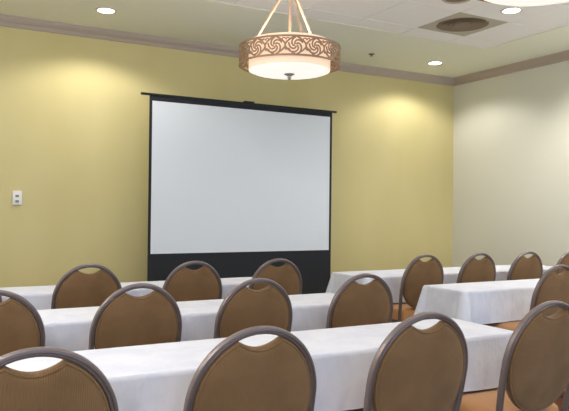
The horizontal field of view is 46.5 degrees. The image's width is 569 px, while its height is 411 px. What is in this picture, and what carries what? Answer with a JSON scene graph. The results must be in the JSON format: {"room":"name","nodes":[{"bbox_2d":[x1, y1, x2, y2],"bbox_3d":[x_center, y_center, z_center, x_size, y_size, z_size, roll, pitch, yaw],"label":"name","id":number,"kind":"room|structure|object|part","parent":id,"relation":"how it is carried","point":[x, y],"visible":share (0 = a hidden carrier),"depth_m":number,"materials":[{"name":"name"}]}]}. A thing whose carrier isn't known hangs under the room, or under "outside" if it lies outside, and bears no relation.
{"room":"conference room","nodes":[
{"label":"conference room","id":0,"kind":"room"},
{"bbox_2d":[0,26,453,287],"bbox_3d":[-2.088,-0.209,6.521,10.060,3.080,0.120,1,-1,-29],"label":"wall","id":1,"kind":"structure","parent":0,"point":[74,113],"depth_m":6.76,"materials":[{"name":"yellow paint"}]},
{"bbox_2d":[12,191,21,204],"bbox_3d":[-2.503,-0.071,6.208,0.084,0.132,0.028,1,-1,-29],"label":"wall switch","id":2,"kind":"object","parent":1,"relation":"attached to","point":[16,195],"visible":1,"depth_m":6.20,"materials":[{"name":"white plastic"}]},
{"bbox_2d":[0,14,453,85],"bbox_3d":[-2.024,-1.703,6.447,9.820,0.092,0.078,1,-1,-29],"label":"trim","id":3,"kind":"structure","parent":1,"relation":"attached to","point":[11,21],"depth_m":6.86,"materials":[{"name":"beige paint"}]},
{"bbox_2d":[0,0,568,77],"bbox_3d":[0.575,-1.825,1.724,10.060,0.130,11.100,1,-1,-29],"label":"ceiling","id":4,"kind":"structure","parent":0,"point":[387,29],"depth_m":6.31,"materials":[{"name":"white paint"}]},
{"bbox_2d":[95,7,116,13],"bbox_3d":[-1.601,-1.747,5.944,0.192,0.008,0.192,1,-1,-29],"label":"recessed light","id":5,"kind":"object","parent":4,"relation":"in","point":[104,10],"visible":1,"depth_m":5.93,"materials":[{"name":"beige glass"}]},
{"bbox_2d":[238,0,340,79],"bbox_3d":[0.036,-1.284,4.360,0.668,0.919,0.668,1,-1,-29],"label":"pendant lamp","id":6,"kind":"object","parent":4,"relation":"hanging from","point":[289,55],"visible":1,"depth_m":4.15,"materials":[{"name":"brown"}]},
{"bbox_3d":[-0.096,-1.259,4.395,0.265,0.402,0.018,0,0,15],"label":"hanging rod","id":7,"kind":"part","parent":6,"relation":"part of","materials":[{"name":"beige metal"}]},
{"bbox_3d":[0.032,-0.916,4.356,0.668,0.011,0.668,1,-1,-29],"label":"rail","id":8,"kind":"part","parent":6,"relation":"part of","materials":[{"name":"brown"}]},
{"bbox_2d":[249,62,329,79],"bbox_3d":[0.032,-0.876,4.356,0.532,0.024,0.532,1,-1,-29],"label":"diffuser","id":9,"kind":"object","parent":6,"relation":"attached to","point":[274,70],"depth_m":4.26,"materials":[{"name":"white glass"}]},
{"bbox_3d":[0.034,-1.032,4.357,0.668,0.011,0.668,1,-1,-29],"label":"rail","id":10,"kind":"part","parent":6,"relation":"part of","materials":[{"name":"brown metal"}]},
{"bbox_3d":[0.033,-0.976,4.357,0.536,0.184,0.536,1,-1,-29],"label":"lamp shade","id":11,"kind":"part","parent":6,"relation":"part of","materials":[{"name":"beige"}]},
{"bbox_3d":[0.035,-1.165,4.359,0.018,0.538,0.018,1,-1,-29],"label":"rod","id":12,"kind":"part","parent":6,"relation":"part of","materials":[{"name":"beige metal"}]},
{"bbox_3d":[0.076,-1.259,4.228,0.017,0.402,0.265,1,0,-17],"label":"hanging rod","id":13,"kind":"part","parent":6,"relation":"part of","materials":[{"name":"beige metal"}]},
{"bbox_3d":[0.136,-1.256,4.453,0.265,0.402,0.017,1,-1,-43],"label":"hanging rod","id":14,"kind":"part","parent":6,"relation":"part of","materials":[{"name":"beige metal"}]},
{"bbox_2d":[427,61,442,64],"bbox_3d":[1.791,-1.694,7.889,0.192,0.008,0.192,1,-1,-29],"label":"recessed light","id":15,"kind":"object","parent":4,"relation":"in","point":[432,62],"visible":1,"depth_m":7.89,"materials":[{"name":"beige"}]},
{"bbox_2d":[442,0,469,3],"bbox_3d":[1.429,-1.715,5.492,0.250,0.018,0.250,1,-1,-29],"label":"ceiling speaker","id":16,"kind":"object","parent":4,"relation":"attached to","point":[444,1],"visible":1,"depth_m":5.56,"materials":[{"name":"beige"}]},
{"bbox_2d":[445,0,465,1],"bbox_3d":[1.429,-1.716,5.492,0.196,0.012,0.196,1,-1,-29],"label":"grille","id":17,"kind":"object","parent":16,"relation":"attached to","point":[445,0],"depth_m":5.54,"materials":[{"name":"brown metal"}]},
{"bbox_2d":[418,12,507,35],"bbox_3d":[1.687,-1.740,6.296,0.602,0.068,0.582,1,-1,-29],"label":"ceiling vent","id":18,"kind":"object","parent":4,"relation":"in","point":[462,24],"visible":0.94,"depth_m":6.30,"materials":[{"name":"beige metal"}]},
{"bbox_2d":[500,7,522,13],"bbox_3d":[1.992,-1.709,5.815,0.192,0.008,0.192,1,-1,-29],"label":"recessed light","id":19,"kind":"object","parent":4,"relation":"in","point":[510,10],"visible":1,"depth_m":5.80,"materials":[{"name":"beige glass"}]},
{"bbox_2d":[479,0,568,5],"bbox_3d":[1.049,-1.287,2.674,0.668,0.919,0.668,1,-1,-29],"label":"pendant lamp","id":20,"kind":"object","parent":4,"relation":"hanging from","point":[501,2],"visible":1,"depth_m":2.85,"materials":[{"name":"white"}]},
{"bbox_2d":[392,319,568,410],"bbox_3d":[0.540,1.370,1.698,10.060,0.100,11.100,1,-1,-29],"label":"floor","id":21,"kind":"structure","parent":0,"point":[558,402],"depth_m":4.59,"materials":[{"name":"carpet"}]},
{"bbox_2d":[0,290,44,355],"bbox_3d":[-1.362,0.833,3.014,0.439,0.964,0.614,1,-1,-29],"label":"banquet chair","id":22,"kind":"object","parent":21,"relation":"on","point":[21,324],"visible":0.44,"depth_m":2.82,"materials":[{"name":"brown fabric"}]},
{"bbox_2d":[0,347,118,410],"bbox_3d":[-0.756,0.830,1.878,0.439,0.964,0.614,1,-1,-29],"label":"banquet chair","id":23,"kind":"object","parent":21,"relation":"on","point":[75,383],"visible":1,"depth_m":1.65,"materials":[{"name":"brown fabric"}]},
{"bbox_2d":[51,264,121,308],"bbox_3d":[-1.355,0.844,4.374,0.439,0.964,0.614,1,-1,-29],"label":"banquet chair","id":24,"kind":"object","parent":21,"relation":"on","point":[75,289],"visible":0.31,"depth_m":4.12,"materials":[{"name":"brown fabric"}]},
{"bbox_2d":[88,283,181,349],"bbox_3d":[-0.811,0.842,3.317,0.439,0.964,0.614,1,-1,-29],"label":"banquet chair","id":25,"kind":"object","parent":21,"relation":"on","point":[123,319],"visible":0.5,"depth_m":3.07,"materials":[{"name":"brown fabric"}]},
{"bbox_2d":[162,261,221,301],"bbox_3d":[-0.747,0.854,4.708,0.439,0.964,0.614,1,-1,-29],"label":"banquet chair","id":26,"kind":"object","parent":21,"relation":"on","point":[203,283],"visible":0.31,"depth_m":4.46,"materials":[{"name":"brown fabric"}]},
{"bbox_2d":[141,92,336,293],"bbox_3d":[-0.413,0.123,7.031,2.295,2.461,0.400,1,-1,-29],"label":"projection screen","id":27,"kind":"object","parent":21,"relation":"on","point":[235,187],"visible":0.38,"depth_m":6.99,"materials":[{"name":"white projection fabric"},{"name":"black fabric"},{"name":"black metal"}]},
{"bbox_2d":[183,326,316,410],"bbox_3d":[-0.215,0.839,2.212,0.439,0.964,0.614,1,-1,-29],"label":"banquet chair","id":28,"kind":"object","parent":21,"relation":"on","point":[279,374],"visible":1,"depth_m":1.96,"materials":[{"name":"brown fabric"}]},
{"bbox_2d":[213,278,292,338],"bbox_3d":[-0.274,0.850,3.613,0.439,0.964,0.614,1,-1,-29],"label":"banquet chair","id":29,"kind":"object","parent":21,"relation":"on","point":[244,307],"visible":0.46,"depth_m":3.35,"materials":[{"name":"brown fabric"}]},
{"bbox_2d":[249,258,301,294],"bbox_3d":[-0.184,0.862,5.018,0.439,0.964,0.614,1,-1,-29],"label":"banquet chair","id":30,"kind":"object","parent":21,"relation":"on","point":[288,275],"visible":0.3,"depth_m":4.78,"materials":[{"name":"brown fabric"}]},
{"bbox_2d":[326,273,392,328],"bbox_3d":[0.308,0.859,3.933,0.439,0.964,0.614,1,-1,-29],"label":"banquet chair","id":31,"kind":"object","parent":21,"relation":"on","point":[354,303],"visible":0.45,"depth_m":3.68,"materials":[{"name":"brown fabric"}]},
{"bbox_2d":[345,311,467,410],"bbox_3d":[0.350,0.848,2.529,0.439,0.964,0.614,1,-1,-29],"label":"banquet chair","id":32,"kind":"object","parent":21,"relation":"on","point":[412,369],"visible":0.97,"depth_m":2.28,"materials":[{"name":"brown fabric"}]},
{"bbox_3d":[0.323,0.861,2.577,0.410,0.112,0.505,1,-1,-29],"label":"seat","id":33,"kind":"part","parent":32,"relation":"part of","materials":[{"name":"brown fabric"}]},
{"bbox_3d":[0.466,0.613,2.324,0.396,0.423,0.126,1,-1,-29],"label":"backrest","id":34,"kind":"part","parent":32,"relation":"part of","materials":[{"name":"brown fabric"}]},
{"bbox_2d":[391,254,443,322],"bbox_3d":[1.018,0.881,5.679,0.439,0.964,0.614,1,-1,-29],"label":"banquet chair","id":35,"kind":"object","parent":21,"relation":"on","point":[418,273],"visible":0.51,"depth_m":5.43,"materials":[{"name":"brown fabric"}]},
{"bbox_3d":[0.991,0.894,5.726,0.410,0.112,0.505,1,-1,-29],"label":"seat","id":36,"kind":"part","parent":35,"relation":"part of","materials":[{"name":"brown fabric"}]},
{"bbox_3d":[1.135,0.646,5.473,0.396,0.423,0.126,1,-1,-29],"label":"backrest","id":37,"kind":"part","parent":35,"relation":"part of","materials":[{"name":"brown fabric"}]},
{"bbox_2d":[456,253,495,282],"bbox_3d":[1.548,0.889,5.970,0.439,0.964,0.614,1,-1,-29],"label":"banquet chair","id":38,"kind":"object","parent":21,"relation":"on","point":[484,269],"visible":0.34,"depth_m":5.71,"materials":[{"name":"brown fabric"}]},
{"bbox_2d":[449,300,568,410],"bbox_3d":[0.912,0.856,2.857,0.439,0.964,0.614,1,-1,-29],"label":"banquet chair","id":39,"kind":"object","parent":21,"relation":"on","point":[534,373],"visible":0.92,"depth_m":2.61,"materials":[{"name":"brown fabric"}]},
{"bbox_3d":[0.886,0.870,2.904,0.410,0.112,0.505,1,-1,-29],"label":"seat","id":40,"kind":"part","parent":39,"relation":"part of","materials":[{"name":"brown fabric"}]},
{"bbox_3d":[1.028,0.640,2.652,0.439,0.534,0.135,1,-1,-29],"label":"frame","id":41,"kind":"part","parent":39,"relation":"part of","materials":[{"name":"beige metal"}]},
{"bbox_3d":[1.029,0.622,2.651,0.396,0.423,0.126,1,-1,-29],"label":"backrest","id":42,"kind":"part","parent":39,"relation":"part of","materials":[{"name":"brown fabric"}]},
{"bbox_2d":[507,251,542,279],"bbox_3d":[2.073,0.897,6.259,0.439,0.964,0.614,1,-1,-29],"label":"banquet chair","id":43,"kind":"object","parent":21,"relation":"on","point":[522,267],"visible":0.35,"depth_m":6.00,"materials":[{"name":"brown fabric"}]},
{"bbox_2d":[482,264,568,330],"bbox_3d":[1.718,0.880,4.720,0.439,0.964,0.614,1,-1,-29],"label":"banquet chair","id":44,"kind":"object","parent":21,"relation":"on","point":[551,286],"visible":0.26,"depth_m":4.46,"materials":[{"name":"brown fabric"}]},
{"bbox_3d":[1.692,0.894,4.767,0.410,0.112,0.505,1,-1,-29],"label":"seat","id":45,"kind":"part","parent":44,"relation":"part of","materials":[{"name":"brown fabric"}]},
{"bbox_3d":[1.834,0.665,4.514,0.439,0.534,0.135,1,-1,-29],"label":"frame","id":46,"kind":"part","parent":44,"relation":"part of","materials":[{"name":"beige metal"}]},
{"bbox_3d":[1.835,0.646,4.514,0.396,0.423,0.126,1,-1,-29],"label":"backrest","id":47,"kind":"part","parent":44,"relation":"part of","materials":[{"name":"brown fabric"}]},
{"bbox_2d":[554,251,568,273],"bbox_3d":[2.603,0.905,6.550,0.439,0.964,0.614,1,-1,-29],"label":"banquet chair","id":48,"kind":"object","parent":21,"relation":"on","point":[564,260],"visible":0.12,"depth_m":6.24,"materials":[{"name":"brown fabric"}]},
{"bbox_3d":[2.720,0.670,6.345,0.396,0.423,0.126,1,-1,-29],"label":"backrest","id":49,"kind":"part","parent":48,"relation":"part of","materials":[{"name":"brown fabric"}]},
{"bbox_3d":[-0.119,0.942,2.628,2.441,0.758,0.443,1,-1,-29],"label":"banquet table","id":50,"kind":"object","parent":21,"relation":"on","visible":0,"materials":[{"name":"white tablecloth fabric"}]},
{"bbox_2d":[5,318,512,410],"bbox_3d":[-0.119,0.681,2.632,2.602,0.242,0.604,1,-1,-29],"label":"tablecloth","id":51,"kind":"object","parent":50,"relation":"on","point":[151,377],"visible":0.35,"depth_m":2.54,"materials":[{"name":"white fabric"}]},
{"bbox_3d":[-0.667,0.944,3.624,2.441,0.758,0.438,1,-1,-29],"label":"banquet table","id":52,"kind":"object","parent":21,"relation":"on","visible":0},
{"bbox_2d":[37,293,334,350],"bbox_3d":[-0.659,0.683,3.625,2.604,0.242,0.603,1,-1,-29],"label":"tablecloth","id":53,"kind":"object","parent":52,"relation":"on","point":[65,328],"visible":0.27,"depth_m":3.48,"materials":[{"name":"white fabric"}]},
{"bbox_3d":[2.200,0.989,5.330,2.436,0.758,0.405,1,-1,-29],"label":"banquet table","id":54,"kind":"object","parent":21,"relation":"on","visible":0,"materials":[{"name":"white tablecloth fabric"}]},
{"bbox_2d":[414,279,538,323],"bbox_3d":[2.204,0.731,5.331,2.592,0.247,0.560,1,-1,-29],"label":"tablecloth","id":55,"kind":"object","parent":54,"relation":"on","point":[489,302],"visible":0.66,"depth_m":4.74,"materials":[{"name":"white fabric"}]},
{"bbox_2d":[452,60,568,266],"bbox_3d":[4.912,-0.153,4.105,0.120,3.080,10.860,1,-1,-29],"label":"wall","id":56,"kind":"structure","parent":0,"point":[511,131],"depth_m":7.95,"materials":[{"name":"white paint"}]},
{"bbox_2d":[454,50,568,85],"bbox_3d":[4.842,-1.648,4.070,0.078,0.092,10.860,1,-1,-29],"label":"trim","id":57,"kind":"structure","parent":56,"relation":"attached to","point":[562,56],"depth_m":7.89,"materials":[{"name":"beige paint"}]},
{"bbox_3d":[-1.225,0.946,4.639,2.441,0.758,0.411,1,-1,-29],"label":"banquet table","id":58,"kind":"object","parent":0,"visible":0,"materials":[{"name":"white tablecloth fabric"}]},
{"bbox_2d":[0,277,251,309],"bbox_3d":[-1.223,0.686,4.642,2.595,0.241,0.562,1,-1,-29],"label":"tablecloth","id":59,"kind":"object","parent":58,"relation":"on","point":[40,297],"visible":0.15,"depth_m":4.49,"materials":[{"name":"white fabric"}]},
{"bbox_3d":[1.640,0.991,6.292,2.490,0.758,0.492,1,-1,-29],"label":"banquet table","id":60,"kind":"object","parent":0,"visible":0},
{"bbox_2d":[326,265,552,302],"bbox_3d":[1.645,0.729,6.295,2.648,0.239,0.651,1,-1,-29],"label":"tablecloth","id":61,"kind":"object","parent":60,"relation":"on","point":[393,278],"visible":0.26,"depth_m":5.87,"materials":[{"name":"white fabric"}]}
]}

